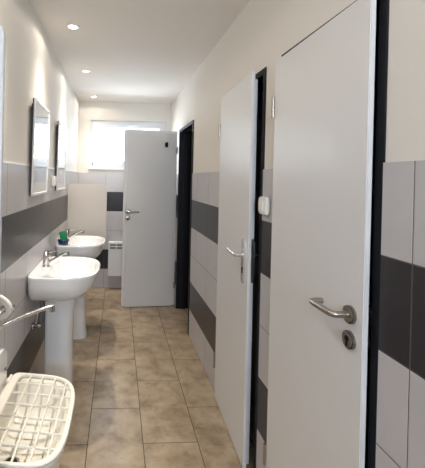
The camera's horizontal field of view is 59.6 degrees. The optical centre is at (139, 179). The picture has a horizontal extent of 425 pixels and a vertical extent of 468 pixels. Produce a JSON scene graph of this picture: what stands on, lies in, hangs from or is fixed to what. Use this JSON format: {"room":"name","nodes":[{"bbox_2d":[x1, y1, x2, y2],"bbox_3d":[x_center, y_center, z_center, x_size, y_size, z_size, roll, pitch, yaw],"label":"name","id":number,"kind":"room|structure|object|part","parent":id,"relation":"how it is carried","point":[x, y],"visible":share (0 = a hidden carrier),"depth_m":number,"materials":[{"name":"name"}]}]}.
{"room":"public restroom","nodes":[
{"label":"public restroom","id":0,"kind":"room"},
{"bbox_2d":[0,0,78,377],"bbox_3d":[-0.675,0.207,1.513,0.126,2.420,6.900,1,0,-3],"label":"wall","id":1,"kind":"structure","parent":0,"point":[31,225],"depth_m":2.05,"materials":[{"name":"white paint"}]},
{"bbox_2d":[0,348,6,394],"bbox_3d":[-0.612,0.871,1.437,0.018,0.215,0.470,1,0,-3],"label":"backsplash","id":2,"kind":"structure","parent":1,"relation":"attached to","point":[3,353],"depth_m":1.61,"materials":[{"name":"white ceramic"}]},
{"bbox_2d":[0,295,12,320],"bbox_3d":[-0.540,0.471,1.333,0.132,0.116,0.050,1,0,-3],"label":"toilet paper roll","id":3,"kind":"object","parent":1,"relation":"attached to","point":[3,300],"visible":1,"depth_m":1.33,"materials":[{"name":"white paper"}]},
{"bbox_2d":[0,305,54,328],"bbox_3d":[-0.475,0.528,1.377,0.268,0.103,0.210,1,0,-3],"label":"tap","id":4,"kind":"object","parent":1,"relation":"attached to","point":[51,308],"visible":0.91,"depth_m":1.43,"materials":[{"name":"silver metal"}]},
{"bbox_3d":[-0.529,0.502,1.374,0.103,0.052,0.044,1,0,-3],"label":"lever","id":5,"kind":"part","parent":4,"relation":"part of","materials":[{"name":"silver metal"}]},
{"bbox_2d":[0,348,74,467],"bbox_3d":[-0.450,1.077,1.460,0.352,0.620,0.574,1,0,-3],"label":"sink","id":6,"kind":"object","parent":1,"relation":"attached to","point":[36,410],"visible":1,"depth_m":1.53,"materials":[{"name":"white plastic"}]},
{"bbox_2d":[29,97,49,195],"bbox_3d":[-0.642,-0.194,2.309,0.030,0.575,0.445,2,0,-4],"label":"wall mirror","id":7,"kind":"object","parent":1,"relation":"attached to","point":[38,166],"visible":1,"depth_m":2.25,"materials":[{"name":"grey mirror"}]},
{"bbox_2d":[3,161,75,171],"bbox_3d":[-0.607,-0.080,1.505,0.009,0.007,6.280,1,0,-3],"label":"trim","id":8,"kind":"structure","parent":1,"relation":"attached to","point":[3,161],"depth_m":1.88,"materials":[{"name":"grey tile"}]},
{"bbox_2d":[52,176,56,186],"bbox_3d":[-0.671,0.009,2.825,0.031,0.082,0.082,1,0,-3],"label":"light switch","id":9,"kind":"object","parent":1,"relation":"attached to","point":[54,179],"visible":1,"depth_m":2.79,"materials":[{"name":"white plastic"}]},
{"bbox_2d":[55,121,66,190],"bbox_3d":[-0.695,-0.200,3.162,0.030,0.575,0.445,2,0,-4],"label":"wall mirror","id":10,"kind":"object","parent":1,"relation":"attached to","point":[61,129],"visible":1,"depth_m":3.11,"materials":[{"name":"grey mirror"}]},
{"bbox_2d":[67,184,106,245],"bbox_3d":[-0.551,0.376,3.744,0.402,0.662,0.035,1,0,-3],"label":"partition panel","id":11,"kind":"object","parent":1,"relation":"attached to","point":[87,203],"visible":0.7,"depth_m":3.73,"materials":[{"name":"beige laminate"}]},
{"bbox_2d":[78,101,170,287],"bbox_3d":[-0.218,0.199,4.804,1.200,2.420,0.226,1,0,-3],"label":"wall","id":12,"kind":"structure","parent":0,"point":[113,180],"depth_m":4.68,"materials":[{"name":"white paint"}]},
{"bbox_2d":[108,241,121,275],"bbox_3d":[-0.176,1.016,4.654,0.470,0.440,0.088,1,0,-3],"label":"wall heater","id":13,"kind":"object","parent":12,"relation":"attached to","point":[114,247],"visible":0.36,"depth_m":4.61,"materials":[{"name":"white metal"}]},
{"bbox_2d":[88,120,165,169],"bbox_3d":[-0.157,-0.449,4.728,1.015,0.642,0.138,1,0,-3],"label":"window","id":14,"kind":"structure","parent":12,"relation":"in","point":[161,126],"depth_m":4.70,"materials":[{"name":"white plastic"}]},
{"bbox_3d":[-0.162,-0.141,4.713,1.015,0.026,0.070,1,0,-3],"label":"sill","id":15,"kind":"part","parent":14,"relation":"part of","materials":[{"name":"white plastic"}]},
{"bbox_2d":[29,0,249,103],"bbox_3d":[0.657,-1.025,1.586,2.740,0.100,6.900,1,0,-3],"label":"ceiling","id":16,"kind":"structure","parent":0,"point":[134,51],"depth_m":2.58,"materials":[{"name":"white paint"}]},
{"bbox_2d":[66,24,78,29],"bbox_3d":[-0.439,-1.000,2.351,0.086,0.007,0.086,1,0,-3],"label":"recessed light","id":17,"kind":"object","parent":16,"relation":"in","point":[69,26],"visible":1,"depth_m":2.35,"materials":[{"name":"beige"}]},
{"bbox_2d":[43,284,255,467],"bbox_3d":[0.601,1.495,1.600,2.740,0.100,6.900,1,0,-3],"label":"floor","id":18,"kind":"structure","parent":0,"point":[145,398],"depth_m":2.35,"materials":[{"name":"tile"}]},
{"bbox_2d":[0,25,5,288],"bbox_3d":[-0.498,0.481,1.035,0.179,1.885,0.020,1,0,-3],"label":"partition panel","id":19,"kind":"object","parent":18,"relation":"on","point":[2,32],"visible":1,"depth_m":1.03,"materials":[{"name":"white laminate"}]},
{"bbox_2d":[28,250,99,386],"bbox_3d":[-0.472,0.935,2.327,0.410,0.964,0.580,1,0,-3],"label":"washbasin","id":20,"kind":"object","parent":18,"relation":"on","point":[58,280],"visible":0.93,"depth_m":2.24,"materials":[{"name":"white ceramic"}]},
{"bbox_2d":[42,250,69,266],"bbox_3d":[-0.540,0.504,2.320,0.173,0.104,0.048,1,0,-3],"label":"faucet","id":21,"kind":"object","parent":20,"relation":"on","point":[46,254],"depth_m":2.31,"materials":[{"name":"silver metal"}]},
{"bbox_2d":[28,256,99,301],"bbox_3d":[-0.465,0.643,2.325,0.410,0.175,0.580,1,0,-3],"label":"basin","id":22,"kind":"object","parent":20,"relation":"in","point":[67,278],"depth_m":2.11,"materials":[{"name":"white ceramic"}]},
{"bbox_2d":[56,229,104,338],"bbox_3d":[-0.530,0.929,3.280,0.410,0.964,0.580,1,0,-3],"label":"washbasin","id":23,"kind":"object","parent":18,"relation":"on","point":[88,246],"visible":0.58,"depth_m":3.20,"materials":[{"name":"white ceramic"}]},
{"bbox_2d":[58,239,68,244],"bbox_3d":[-0.653,0.527,3.070,0.096,0.038,0.096,1,0,-3],"label":"soap dish","id":24,"kind":"object","parent":23,"relation":"on","point":[60,242],"visible":0.89,"depth_m":3.03,"materials":[{"name":"blue plastic"}]},
{"bbox_2d":[59,231,67,240],"bbox_3d":[-0.653,0.485,3.069,0.077,0.108,0.026,1,0,-16],"label":"sponge","id":25,"kind":"object","parent":24,"relation":"in","point":[63,236],"visible":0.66,"depth_m":3.06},
{"bbox_2d":[65,229,83,240],"bbox_3d":[-0.598,0.497,3.273,0.173,0.104,0.048,1,0,-3],"label":"faucet","id":26,"kind":"object","parent":23,"relation":"on","point":[69,236],"depth_m":3.27,"materials":[{"name":"silver metal"}]},
{"bbox_2d":[56,235,104,258],"bbox_3d":[-0.523,0.637,3.279,0.410,0.175,0.580,1,0,-3],"label":"basin","id":27,"kind":"object","parent":23,"relation":"in","point":[88,246],"depth_m":3.06,"materials":[{"name":"white ceramic"}]},
{"bbox_2d":[171,0,424,467],"bbox_3d":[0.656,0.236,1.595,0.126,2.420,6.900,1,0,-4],"label":"wall","id":28,"kind":"structure","parent":0,"point":[264,30],"depth_m":0.95,"materials":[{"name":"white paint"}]},
{"bbox_2d":[121,129,177,306],"bbox_3d":[0.113,0.427,4.037,0.612,1.970,0.170,1,0,-8],"label":"door","id":29,"kind":"structure","parent":28,"relation":"in","point":[150,156],"depth_m":4.02,"materials":[{"name":"white paint"}]},
{"bbox_2d":[175,120,193,335],"bbox_3d":[0.508,0.438,3.666,0.135,1.985,0.710,1,0,-4],"label":"trim","id":30,"kind":"structure","parent":28,"relation":"attached to","point":[186,134],"depth_m":3.98,"materials":[{"name":"black wood"}]},
{"bbox_2d":[213,71,258,467],"bbox_3d":[0.542,0.448,2.083,0.157,1.970,0.616,1,0,-2],"label":"door","id":31,"kind":"structure","parent":28,"relation":"in","point":[237,252],"depth_m":1.95,"materials":[{"name":"white paint"}]},
{"bbox_3d":[0.496,0.378,1.890,0.050,0.028,0.132,1,0,-2],"label":"lever","id":32,"kind":"part","parent":31,"relation":"part of","materials":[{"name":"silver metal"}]},
{"bbox_3d":[0.525,0.413,1.836,0.009,0.227,0.038,1,0,-2],"label":"handle plate","id":33,"kind":"part","parent":31,"relation":"part of","materials":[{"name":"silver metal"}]},
{"bbox_3d":[0.575,0.414,1.838,0.009,0.227,0.038,1,0,-2],"label":"handle plate","id":34,"kind":"part","parent":31,"relation":"part of","materials":[{"name":"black metal"}]},
{"bbox_2d":[254,67,266,467],"bbox_3d":[0.622,0.450,2.053,0.130,1.985,0.645,1,0,-4],"label":"trim","id":35,"kind":"structure","parent":28,"relation":"attached to","point":[261,75],"depth_m":1.74,"materials":[{"name":"black metal"}]},
{"bbox_2d":[258,196,269,214],"bbox_3d":[0.573,0.118,1.671,0.031,0.082,0.082,1,0,-4],"label":"light switch","id":36,"kind":"object","parent":28,"relation":"attached to","point":[263,202],"visible":1,"depth_m":1.64,"materials":[{"name":"white plastic"}]},
{"bbox_2d":[263,0,375,467],"bbox_3d":[0.605,0.461,1.280,0.170,1.954,0.614,1,0,-3],"label":"door","id":37,"kind":"structure","parent":28,"relation":"in","point":[322,106],"depth_m":1.17,"materials":[{"name":"white paint"}]},
{"bbox_3d":[0.560,0.381,1.080,0.057,0.019,0.134,1,0,-3],"label":"lever","id":38,"kind":"part","parent":37,"relation":"part of","materials":[{"name":"silver metal"}]},
{"bbox_2d":[281,0,389,467],"bbox_3d":[0.677,0.456,1.264,0.130,1.985,0.611,1,0,-4],"label":"trim","id":39,"kind":"structure","parent":28,"relation":"attached to","point":[382,6],"depth_m":0.97,"materials":[{"name":"black wood"}]}
]}

